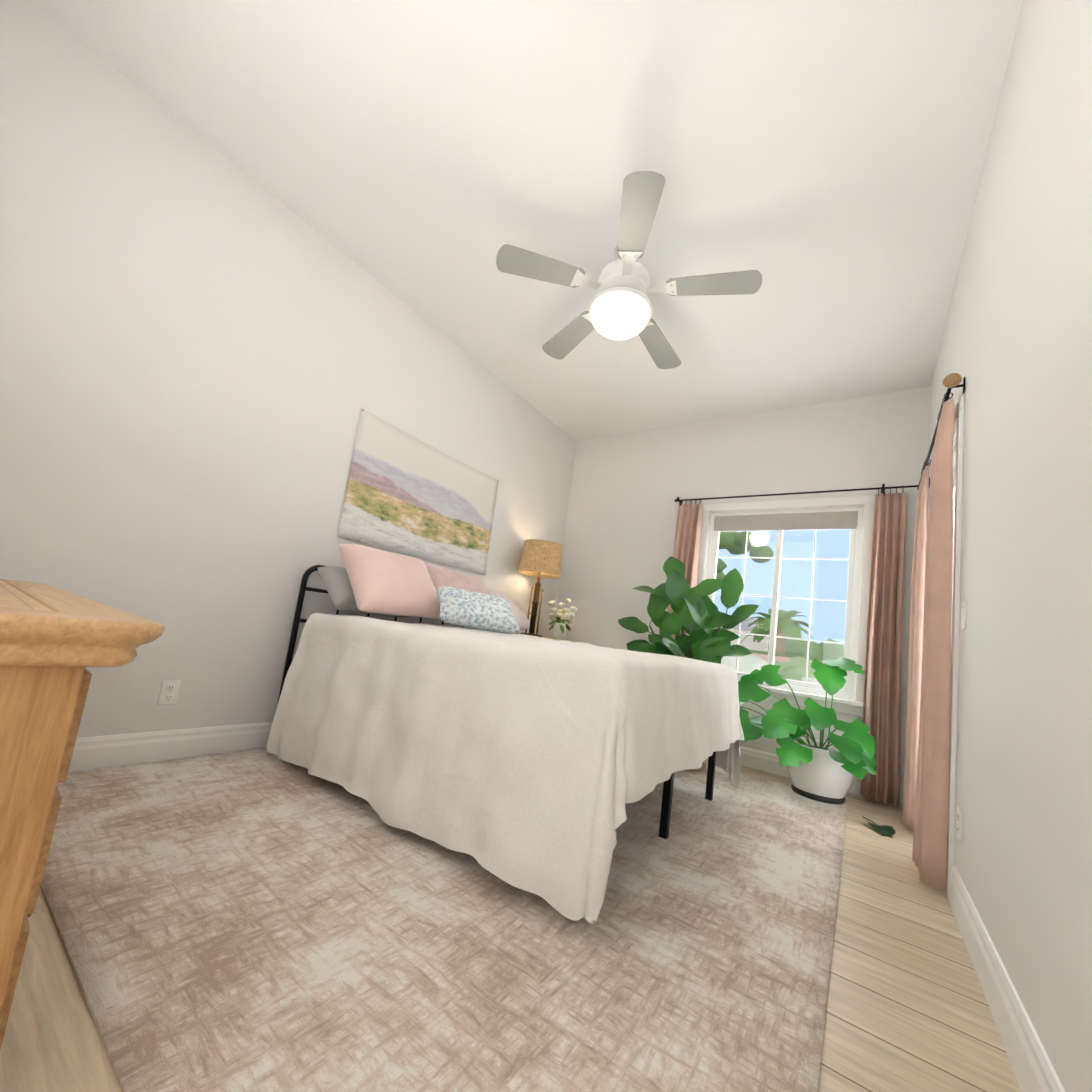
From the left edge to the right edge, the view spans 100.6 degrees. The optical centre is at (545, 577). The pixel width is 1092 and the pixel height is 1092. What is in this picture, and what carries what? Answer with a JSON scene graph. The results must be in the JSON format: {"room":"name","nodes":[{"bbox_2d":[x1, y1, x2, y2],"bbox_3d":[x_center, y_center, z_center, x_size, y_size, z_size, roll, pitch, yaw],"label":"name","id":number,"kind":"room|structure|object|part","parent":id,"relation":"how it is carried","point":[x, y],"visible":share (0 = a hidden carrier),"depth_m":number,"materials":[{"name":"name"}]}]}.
{"room":"bedroom","nodes":[
{"label":"bedroom","id":0,"kind":"room"},
{"bbox_2d":[0,0,575,737],"bbox_3d":[-1.168,-0.440,3.255,0.150,3.050,4.770,3,-8,35],"label":"wall","id":1,"kind":"structure","parent":0,"point":[208,352],"depth_m":2.24,"materials":[{"name":"white paint"}]},
{"bbox_2d":[157,680,180,704],"bbox_3d":[-1.846,0.563,2.224,0.009,0.115,0.072,3,-8,35],"label":"electrical outlet","id":2,"kind":"object","parent":1,"relation":"attached to","point":[169,691],"visible":1,"depth_m":2.22,"materials":[{"name":"white plastic"}]},
{"bbox_2d":[68,722,271,771],"bbox_3d":[-1.288,0.994,3.037,0.016,0.145,4.470,3,-8,35],"label":"baseboard","id":3,"kind":"structure","parent":1,"relation":"attached to","point":[95,752],"depth_m":2.21,"materials":[{"name":"white wood"}]},
{"bbox_2d":[337,408,498,574],"bbox_3d":[-0.881,-0.572,3.510,0.014,0.875,1.400,3,-8,35],"label":"artwork","id":4,"kind":"object","parent":1,"relation":"attached to","point":[407,494],"visible":1,"depth_m":3.37,"materials":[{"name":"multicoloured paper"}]},
{"bbox_2d":[0,765,1020,1091],"bbox_3d":[-0.041,1.175,2.132,3.410,0.100,4.770,3,-8,35],"label":"floor","id":5,"kind":"structure","parent":0,"point":[908,1009],"depth_m":1.15,"materials":[{"name":"beige wood"}]},
{"bbox_2d":[0,579,164,1049],"bbox_3d":[-1.494,0.392,0.975,1.716,0.795,0.586,2,-9,38],"label":"dresser","id":6,"kind":"object","parent":5,"relation":"on","point":[54,642],"visible":1,"depth_m":0.66,"materials":[{"name":"brown wood"}]},
{"bbox_2d":[40,747,847,1091],"bbox_3d":[-0.069,1.145,2.393,2.700,0.011,3.450,3,-8,35],"label":"rug","id":7,"kind":"object","parent":5,"relation":"on","point":[252,921],"visible":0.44,"depth_m":1.21,"materials":[{"name":"beige carpet"}]},
{"bbox_2d":[267,544,743,922],"bbox_3d":[-0.145,0.549,2.676,2.208,1.232,1.891,3,-8,35],"label":"bed","id":8,"kind":"object","parent":7,"relation":"on","point":[503,751],"visible":1,"depth_m":1.76,"materials":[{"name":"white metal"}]},
{"bbox_2d":[317,566,413,617],"bbox_3d":[-1.104,0.095,2.820,0.340,0.153,0.600,50,18,30],"label":"pillow","id":9,"kind":"object","parent":8,"relation":"on","point":[336,580],"depth_m":2.61,"materials":[{"name":"pink fabric"}]},
{"bbox_2d":[618,556,758,771],"bbox_3d":[0.985,0.591,3.437,1.068,1.617,0.623,3,-8,35],"label":"plant","id":10,"kind":"object","parent":5,"relation":"on","point":[697,615],"visible":0.6,"depth_m":3.41,"materials":[{"name":"green plant"}]},
{"bbox_2d":[738,657,875,803],"bbox_3d":[1.629,0.962,3.006,0.923,0.952,0.913,3,-8,35],"label":"monstera plant","id":11,"kind":"object","parent":5,"relation":"on","point":[821,770],"visible":0.85,"depth_m":2.91,"materials":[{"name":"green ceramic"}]},
{"bbox_2d":[862,816,894,838],"bbox_3d":[1.892,1.432,2.584,0.150,0.056,0.319,3,-8,35],"label":"leaf","id":12,"kind":"object","parent":5,"relation":"on","point":[886,830],"visible":0.85,"depth_m":2.53,"materials":[{"name":"green plant"}]},
{"bbox_3d":[-0.005,0.991,4.383,0.510,0.803,0.790,3,-8,35],"label":"nightstand","id":13,"kind":"object","parent":5,"relation":"on","visible":0},
{"bbox_2d":[518,539,562,636],"bbox_3d":[-0.082,0.112,4.294,0.410,0.885,0.410,3,-8,35],"label":"lamp","id":14,"kind":"object","parent":13,"relation":"on","point":[539,559],"visible":0.96,"depth_m":4.19,"materials":[{"name":"beige fabric"}]},
{"bbox_3d":[-0.044,-0.176,4.328,0.410,0.300,0.410,3,-8,35],"label":"lamp shade","id":15,"kind":"part","parent":14,"relation":"part of","materials":[{"name":"beige fabric"}]},
{"bbox_2d":[548,598,576,639],"bbox_3d":[0.124,0.399,4.477,0.317,0.416,0.373,3,-8,35],"label":"vase","id":16,"kind":"object","parent":13,"relation":"on","point":[563,614],"visible":1,"depth_m":4.43,"materials":[{"name":"white ceramic"}]},
{"bbox_2d":[32,0,1022,441],"bbox_3d":[0.368,-1.937,2.502,3.410,0.120,4.770,3,-8,35],"label":"ceiling","id":17,"kind":"structure","parent":0,"point":[818,164],"depth_m":2.09,"materials":[{"name":"white paint"}]},
{"bbox_2d":[496,171,761,368],"bbox_3d":[0.464,-1.585,2.585,1.378,0.527,1.341,3,-8,35],"label":"fan","id":18,"kind":"object","parent":17,"relation":"hanging from","point":[620,307],"visible":1,"depth_m":2.42,"materials":[{"name":"white"}]},
{"bbox_3d":[0.406,-1.408,2.531,0.340,0.150,0.340,3,-8,35],"label":"lamp shade","id":19,"kind":"part","parent":18,"relation":"part of","materials":[{"name":"white glass"}]},
{"bbox_2d":[551,386,929,784],"bbox_3d":[1.462,0.016,4.185,3.410,3.050,0.150,3,-8,35],"label":"wall","id":20,"kind":"structure","parent":0,"point":[627,490],"depth_m":4.27,"materials":[{"name":"white paint"}]},
{"bbox_2d":[697,495,874,701],"bbox_3d":[1.920,0.135,3.800,1.300,1.585,0.118,3,-8,35],"label":"window","id":21,"kind":"structure","parent":20,"relation":"in","point":[859,570],"depth_m":3.64,"materials":[{"name":"white plastic"}]},
{"bbox_2d":[714,511,857,530],"bbox_3d":[1.997,-0.475,3.869,1.090,0.139,0.028,3,-8,35],"label":"window blind","id":22,"kind":"object","parent":21,"relation":"attached to","point":[817,520],"visible":1,"depth_m":3.82,"materials":[{"name":"fabric"}]},
{"bbox_2d":[759,685,864,716],"bbox_3d":[1.784,0.934,3.661,1.340,0.102,0.105,3,-8,35],"label":"window sill","id":23,"kind":"structure","parent":20,"relation":"attached to","point":[849,707],"depth_m":3.43,"materials":[{"name":"white wood"}]},
{"bbox_2d":[667,373,964,892],"bbox_3d":[1.440,0.263,3.080,1.853,2.260,1.580,3,-8,35],"label":"curtains","id":24,"kind":"object","parent":20,"relation":"attached to","point":[926,792],"visible":0.88,"depth_m":2.69,"materials":[{"name":"pink fabric"}]},
{"bbox_2d":[740,746,903,806],"bbox_3d":[1.240,1.433,3.939,3.080,0.145,0.016,3,-8,35],"label":"baseboard","id":25,"kind":"structure","parent":20,"relation":"attached to","point":[752,758],"depth_m":3.57,"materials":[{"name":"white wood"}]},
{"bbox_2d":[927,0,1091,1091],"bbox_3d":[1.494,-0.313,1.378,0.150,3.050,4.770,3,-8,35],"label":"wall","id":26,"kind":"structure","parent":0,"point":[1015,349],"depth_m":1.15,"materials":[{"name":"white paint"}]},
{"bbox_2d":[946,395,964,898],"bbox_3d":[2.113,0.322,2.340,0.138,2.185,1.010,3,-8,35],"label":"door frame","id":27,"kind":"structure","parent":26,"relation":"attached to","point":[958,444],"depth_m":1.98,"materials":[{"name":"white wood"}]},
{"bbox_2d":[956,806,961,841],"bbox_3d":[1.621,0.965,1.781,0.009,0.115,0.072,3,-8,35],"label":"electrical outlet","id":28,"kind":"object","parent":26,"relation":"attached to","point":[959,824],"visible":1,"depth_m":1.76,"materials":[{"name":"white plastic"}]},
{"bbox_2d":[960,601,966,629],"bbox_3d":[1.725,0.157,1.878,0.013,0.115,0.072,3,-8,35],"label":"light switch","id":29,"kind":"object","parent":26,"relation":"attached to","point":[963,615],"visible":1,"depth_m":1.86,"materials":[{"name":"white plastic"}]},
{"bbox_2d":[948,864,1064,1091],"bbox_3d":[0.822,0.988,0.657,0.016,0.145,2.930,3,-8,35],"label":"baseboard","id":30,"kind":"structure","parent":26,"relation":"attached to","point":[1032,1066],"depth_m":1.15,"materials":[{"name":"white wood"}]},
{"label":"outside","id":31,"kind":"structure","parent":0,"visible":0},
{"bbox_2d":[714,529,849,645],"bbox_3d":[54.302,-14.315,76.261,160.000,60.000,0.001,3,-8,35],"label":"sky","id":32,"kind":"structure","parent":31,"point":[792,583],"depth_m":79.56,"materials":[{"name":"blue"}]},
{"bbox_2d":[748,649,831,661],"bbox_3d":[-3.814,4.601,38.537,110.000,1.400,120.000,3,-8,35],"label":"ground","id":33,"kind":"structure","parent":31,"point":[785,655],"depth_m":7.93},
{"bbox_2d":[713,617,768,651],"bbox_3d":[22.707,6.153,43.255,34.800,3.800,13.800,3,-8,35],"label":"house","id":34,"kind":"structure","parent":33,"relation":"on","point":[751,644],"depth_m":39.18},
{"bbox_2d":[739,609,816,656],"bbox_3d":[11.215,2.732,22.158,3.550,2.630,3.306,3,-8,35],"label":"palm tree","id":35,"kind":"object","parent":33,"relation":"on","point":[794,628],"depth_m":21.82,"materials":[{"name":"green plant"}]},
{"bbox_2d":[721,652,843,683],"bbox_3d":[2.659,1.641,6.119,11.366,1.768,4.234,3,-8,35],"label":"shrubs","id":36,"kind":"object","parent":33,"relation":"on","point":[800,674],"depth_m":4.52,"materials":[{"name":"green plant"}]},
{"bbox_2d":[752,653,824,663],"bbox_3d":[-2.535,1.648,12.370,42.000,1.320,0.410,3,-8,35],"label":"wall","id":37,"kind":"structure","parent":33,"relation":"on","point":[765,658],"depth_m":7.75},
{"bbox_2d":[785,635,843,658],"bbox_3d":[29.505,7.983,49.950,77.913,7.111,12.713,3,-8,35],"label":"tree","id":38,"kind":"object","parent":33,"relation":"on","point":[792,644],"depth_m":49.57,"materials":[{"name":"green plant"}]},
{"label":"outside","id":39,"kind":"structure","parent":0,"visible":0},
{"bbox_2d":[716,531,773,579],"bbox_3d":[3.660,-0.594,9.252,1.602,1.322,1.871,3,-8,35],"label":"tree","id":40,"kind":"object","parent":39,"point":[731,543],"depth_m":9.12,"materials":[{"name":"green plant"}]}
]}

